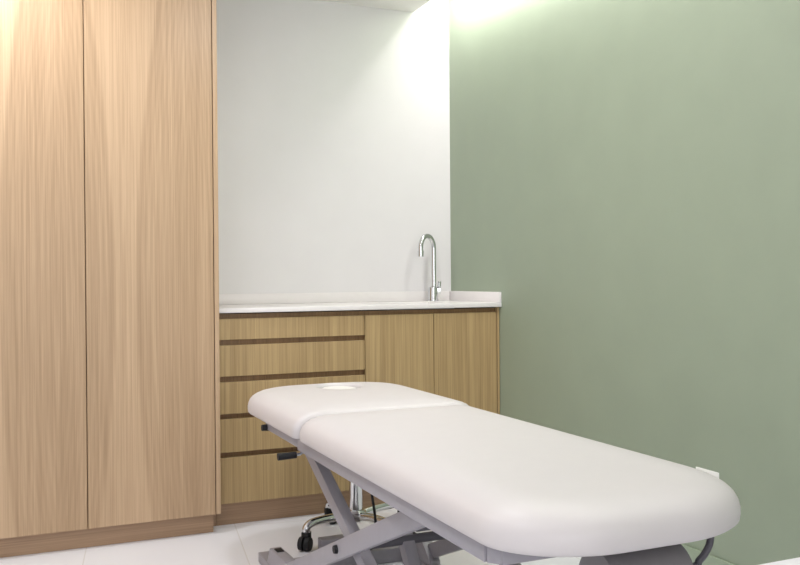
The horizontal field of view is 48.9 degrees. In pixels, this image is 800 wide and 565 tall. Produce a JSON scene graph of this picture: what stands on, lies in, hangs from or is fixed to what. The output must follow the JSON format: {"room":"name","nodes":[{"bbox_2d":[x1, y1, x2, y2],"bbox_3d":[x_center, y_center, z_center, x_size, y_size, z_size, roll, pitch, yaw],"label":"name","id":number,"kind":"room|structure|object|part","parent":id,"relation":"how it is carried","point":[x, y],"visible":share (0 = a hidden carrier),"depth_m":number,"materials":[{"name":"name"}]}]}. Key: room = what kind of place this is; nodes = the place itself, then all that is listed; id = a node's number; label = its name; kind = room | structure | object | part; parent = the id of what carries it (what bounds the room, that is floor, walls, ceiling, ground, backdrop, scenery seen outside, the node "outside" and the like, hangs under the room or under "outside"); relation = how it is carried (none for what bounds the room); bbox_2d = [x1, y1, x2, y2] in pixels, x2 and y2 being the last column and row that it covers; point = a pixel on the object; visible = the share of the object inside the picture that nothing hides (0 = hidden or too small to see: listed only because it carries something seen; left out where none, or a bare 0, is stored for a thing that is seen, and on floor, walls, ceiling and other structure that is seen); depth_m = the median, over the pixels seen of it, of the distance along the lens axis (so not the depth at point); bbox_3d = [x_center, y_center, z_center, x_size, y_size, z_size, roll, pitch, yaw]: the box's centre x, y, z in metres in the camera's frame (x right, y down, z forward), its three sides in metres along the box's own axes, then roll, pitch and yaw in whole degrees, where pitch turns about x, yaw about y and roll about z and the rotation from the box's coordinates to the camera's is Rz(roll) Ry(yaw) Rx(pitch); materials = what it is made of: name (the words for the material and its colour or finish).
{"room":"examination room","nodes":[
{"label":"examination room","id":0,"kind":"room"},
{"bbox_2d":[0,508,580,564],"bbox_3d":[0.039,1.035,1.546,3.000,0.100,5.440,-1,0,-24],"label":"floor","id":1,"kind":"structure","parent":0,"point":[237,543],"depth_m":3.23,"materials":[{"name":"white tile"}]},
{"bbox_2d":[0,0,220,557],"bbox_3d":[-1.486,-0.167,3.405,1.462,2.312,0.563,-1,0,-24],"label":"tall cabinet","id":2,"kind":"object","parent":1,"relation":"on","point":[110,351],"visible":1,"depth_m":3.27,"materials":[{"name":"brown wood"}]},
{"bbox_3d":[-1.384,-0.206,3.154,0.478,2.234,0.020,-1,0,-24],"label":"door","id":3,"kind":"part","parent":2,"relation":"part of","materials":[{"name":"brown wood"}]},
{"bbox_3d":[-0.947,-0.210,3.344,0.469,2.234,0.020,-1,0,-24],"label":"door","id":4,"kind":"part","parent":2,"relation":"part of","materials":[{"name":"brown wood"}]},
{"bbox_3d":[-0.829,-0.212,3.691,0.018,2.234,0.563,-1,0,-24],"label":"panel","id":5,"kind":"part","parent":2,"relation":"part of","materials":[{"name":"brown wood"}]},
{"bbox_2d":[216,310,364,525],"bbox_3d":[-0.534,0.552,3.861,0.632,0.855,0.488,-1,0,-24],"label":"base cabinet","id":6,"kind":"object","parent":1,"relation":"on","point":[259,351],"visible":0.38,"depth_m":3.61,"materials":[{"name":"brown wood"}]},
{"bbox_3d":[-0.440,0.613,3.646,0.630,0.134,0.019,-1,0,-24],"label":"drawer","id":7,"kind":"part","parent":6,"relation":"part of","materials":[{"name":"brown wood"}]},
{"bbox_3d":[-0.439,0.793,3.647,0.630,0.184,0.019,-1,0,-24],"label":"drawer","id":8,"kind":"part","parent":6,"relation":"part of","materials":[{"name":"brown wood"}]},
{"bbox_3d":[-0.442,0.312,3.645,0.630,0.125,0.019,-1,0,-24],"label":"drawer","id":9,"kind":"part","parent":6,"relation":"part of","materials":[{"name":"brown wood"}]},
{"bbox_3d":[-0.443,0.185,3.644,0.630,0.085,0.019,-1,0,-24],"label":"drawer","id":10,"kind":"part","parent":6,"relation":"part of","materials":[{"name":"brown wood"}]},
{"bbox_3d":[-0.441,0.462,3.646,0.630,0.128,0.019,-1,0,-24],"label":"drawer","id":11,"kind":"part","parent":6,"relation":"part of","materials":[{"name":"brown wood"}]},
{"bbox_2d":[219,291,501,312],"bbox_3d":[-0.234,0.083,3.982,1.297,0.068,0.511,-1,0,-24],"label":"countertop","id":12,"kind":"structure","parent":6,"relation":"on","point":[272,302],"depth_m":4.08,"materials":[{"name":"white stone"}]},
{"bbox_2d":[363,308,453,310],"bbox_3d":[0.027,0.176,4.059,0.384,0.124,0.304,-1,0,-24],"label":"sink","id":13,"kind":"object","parent":12,"relation":"in","point":[428,308],"visible":0.06,"depth_m":3.93,"materials":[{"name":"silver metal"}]},
{"bbox_2d":[418,233,440,300],"bbox_3d":[0.136,-0.074,4.313,0.153,0.332,0.062,-1,0,-42],"label":"tap","id":14,"kind":"object","parent":12,"relation":"on","point":[433,291],"visible":0.99,"depth_m":4.33,"materials":[{"name":"silver metal"}]},
{"bbox_3d":[0.134,-0.109,4.301,0.024,0.263,0.130,0,0,38],"label":"spout","id":15,"kind":"part","parent":14,"relation":"part of","materials":[{"name":"silver metal"}]},
{"bbox_3d":[0.189,0.025,4.343,0.026,0.064,0.031,0,0,-1],"label":"lever","id":16,"kind":"part","parent":14,"relation":"part of","materials":[{"name":"silver metal"}]},
{"bbox_2d":[297,481,399,550],"bbox_3d":[-0.162,0.747,3.372,0.370,0.464,0.424,0,0,9],"label":"stool","id":17,"kind":"object","parent":1,"relation":"on","point":[360,514],"visible":0.37,"depth_m":3.33,"materials":[{"name":"silver metal"}]},
{"bbox_3d":[-0.273,0.892,3.286,0.217,0.051,0.031,-1,0,-41],"label":"leg","id":18,"kind":"part","parent":17,"relation":"part of","materials":[{"name":"silver metal"}]},
{"bbox_3d":[-0.083,0.890,3.269,0.031,0.051,0.217,-1,0,-40],"label":"leg","id":19,"kind":"part","parent":17,"relation":"part of","materials":[{"name":"silver metal"}]},
{"bbox_3d":[-0.064,0.889,3.461,0.217,0.051,0.031,-1,0,-40],"label":"leg","id":20,"kind":"part","parent":17,"relation":"part of","materials":[{"name":"silver metal"}]},
{"bbox_2d":[358,307,499,507],"bbox_3d":[0.058,0.545,4.119,0.658,0.858,0.488,-1,0,-24],"label":"base cabinet","id":21,"kind":"object","parent":1,"relation":"on","point":[454,353],"visible":0.37,"depth_m":3.90,"materials":[{"name":"brown wood"}]},
{"bbox_3d":[-0.002,0.510,3.837,0.323,0.742,0.019,-1,0,-24],"label":"door","id":22,"kind":"part","parent":21,"relation":"part of","materials":[{"name":"brown wood"}]},
{"bbox_3d":[0.294,0.507,3.966,0.318,0.742,0.019,-1,0,-24],"label":"door","id":23,"kind":"part","parent":21,"relation":"part of","materials":[{"name":"brown wood"}]},
{"bbox_3d":[0.448,0.496,4.034,0.012,0.766,0.022,-1,0,-24],"label":"panel","id":24,"kind":"part","parent":21,"relation":"part of","materials":[{"name":"brown wood"}]},
{"bbox_2d":[248,382,740,564],"bbox_3d":[0.055,0.676,2.417,0.676,0.606,2.006,-1,0,-24],"label":"massage table","id":25,"kind":"object","parent":1,"relation":"on","point":[495,488],"visible":1,"depth_m":1.87,"materials":[{"name":"white leather"}]},
{"bbox_3d":[-0.434,0.473,2.872,0.035,0.023,0.023,-1,0,-24],"label":"knob","id":26,"kind":"part","parent":25,"relation":"part of","materials":[{"name":"black plastic"}]},
{"bbox_3d":[-0.122,0.465,2.827,0.538,0.027,0.361,-1,0,-24],"label":"head frame","id":27,"kind":"part","parent":25,"relation":"part of","materials":[{"name":"grey metal"}]},
{"bbox_3d":[-0.118,0.702,2.377,0.034,0.445,0.895,-1,0,-24],"label":"scissor arm","id":28,"kind":"part","parent":25,"relation":"part of","materials":[{"name":"grey metal"}]},
{"bbox_3d":[0.043,0.955,2.503,0.522,0.048,1.593,-1,0,-24],"label":"frame","id":29,"kind":"part","parent":25,"relation":"part of","materials":[{"name":"grey metal"}]},
{"bbox_3d":[-0.151,0.702,2.319,0.022,0.486,1.067,-1,0,-24],"label":"scissor arm","id":30,"kind":"part","parent":25,"relation":"part of","materials":[{"name":"grey metal"}]},
{"bbox_2d":[248,382,468,438],"bbox_3d":[-0.172,0.412,2.997,0.612,0.078,0.753,-1,0,-24],"label":"cushion","id":31,"kind":"object","parent":25,"relation":"on","point":[284,410],"depth_m":2.83,"materials":[{"name":"white leather"}]},
{"bbox_3d":[0.179,0.468,2.136,0.542,0.033,1.143,-1,0,-24],"label":"frame","id":32,"kind":"part","parent":25,"relation":"part of","materials":[{"name":"grey metal"}]},
{"bbox_3d":[0.305,0.698,2.517,0.022,0.486,1.067,-1,0,-24],"label":"scissor arm","id":33,"kind":"part","parent":25,"relation":"part of","materials":[{"name":"grey metal"}]},
{"bbox_2d":[579,544,692,564],"bbox_3d":[0.446,0.557,1.663,0.179,0.120,0.120,-1,0,-24],"label":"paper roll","id":34,"kind":"object","parent":25,"relation":"attached to","point":[677,554],"visible":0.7,"depth_m":1.64,"materials":[{"name":"white paper"}]},
{"bbox_2d":[760,557,799,564],"bbox_3d":[1.080,0.628,0.859,1.359,0.705,0.611,-1,0,-24],"label":"desk","id":35,"kind":"object","parent":1,"relation":"on","point":[795,561],"visible":1,"depth_m":0.88,"materials":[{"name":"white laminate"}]},
{"bbox_2d":[216,0,450,293],"bbox_3d":[-1.033,-0.327,3.979,3.000,2.620,0.120,-1,0,-24],"label":"wall","id":36,"kind":"structure","parent":0,"point":[333,118],"depth_m":4.22,"materials":[{"name":"white paint"}]},
{"bbox_2d":[317,0,429,11],"bbox_3d":[0.019,-1.440,1.535,2.760,0.210,5.200,-1,0,-24],"label":"ceiling","id":37,"kind":"structure","parent":0,"point":[400,5],"depth_m":4.25,"materials":[{"name":"paint"}]},
{"bbox_2d":[449,0,799,564],"bbox_3d":[1.373,-0.337,2.059,0.120,2.620,5.320,-1,0,-24],"label":"wall","id":38,"kind":"structure","parent":0,"point":[625,174],"depth_m":3.08,"materials":[{"name":"green paint"}]},
{"bbox_2d":[681,544,733,564],"bbox_3d":[1.403,0.922,1.856,0.009,0.103,4.680,-1,0,-24],"label":"baseboard","id":39,"kind":"structure","parent":38,"relation":"attached to","point":[693,553],"depth_m":2.81,"materials":[{"name":"green paint"}]}
]}

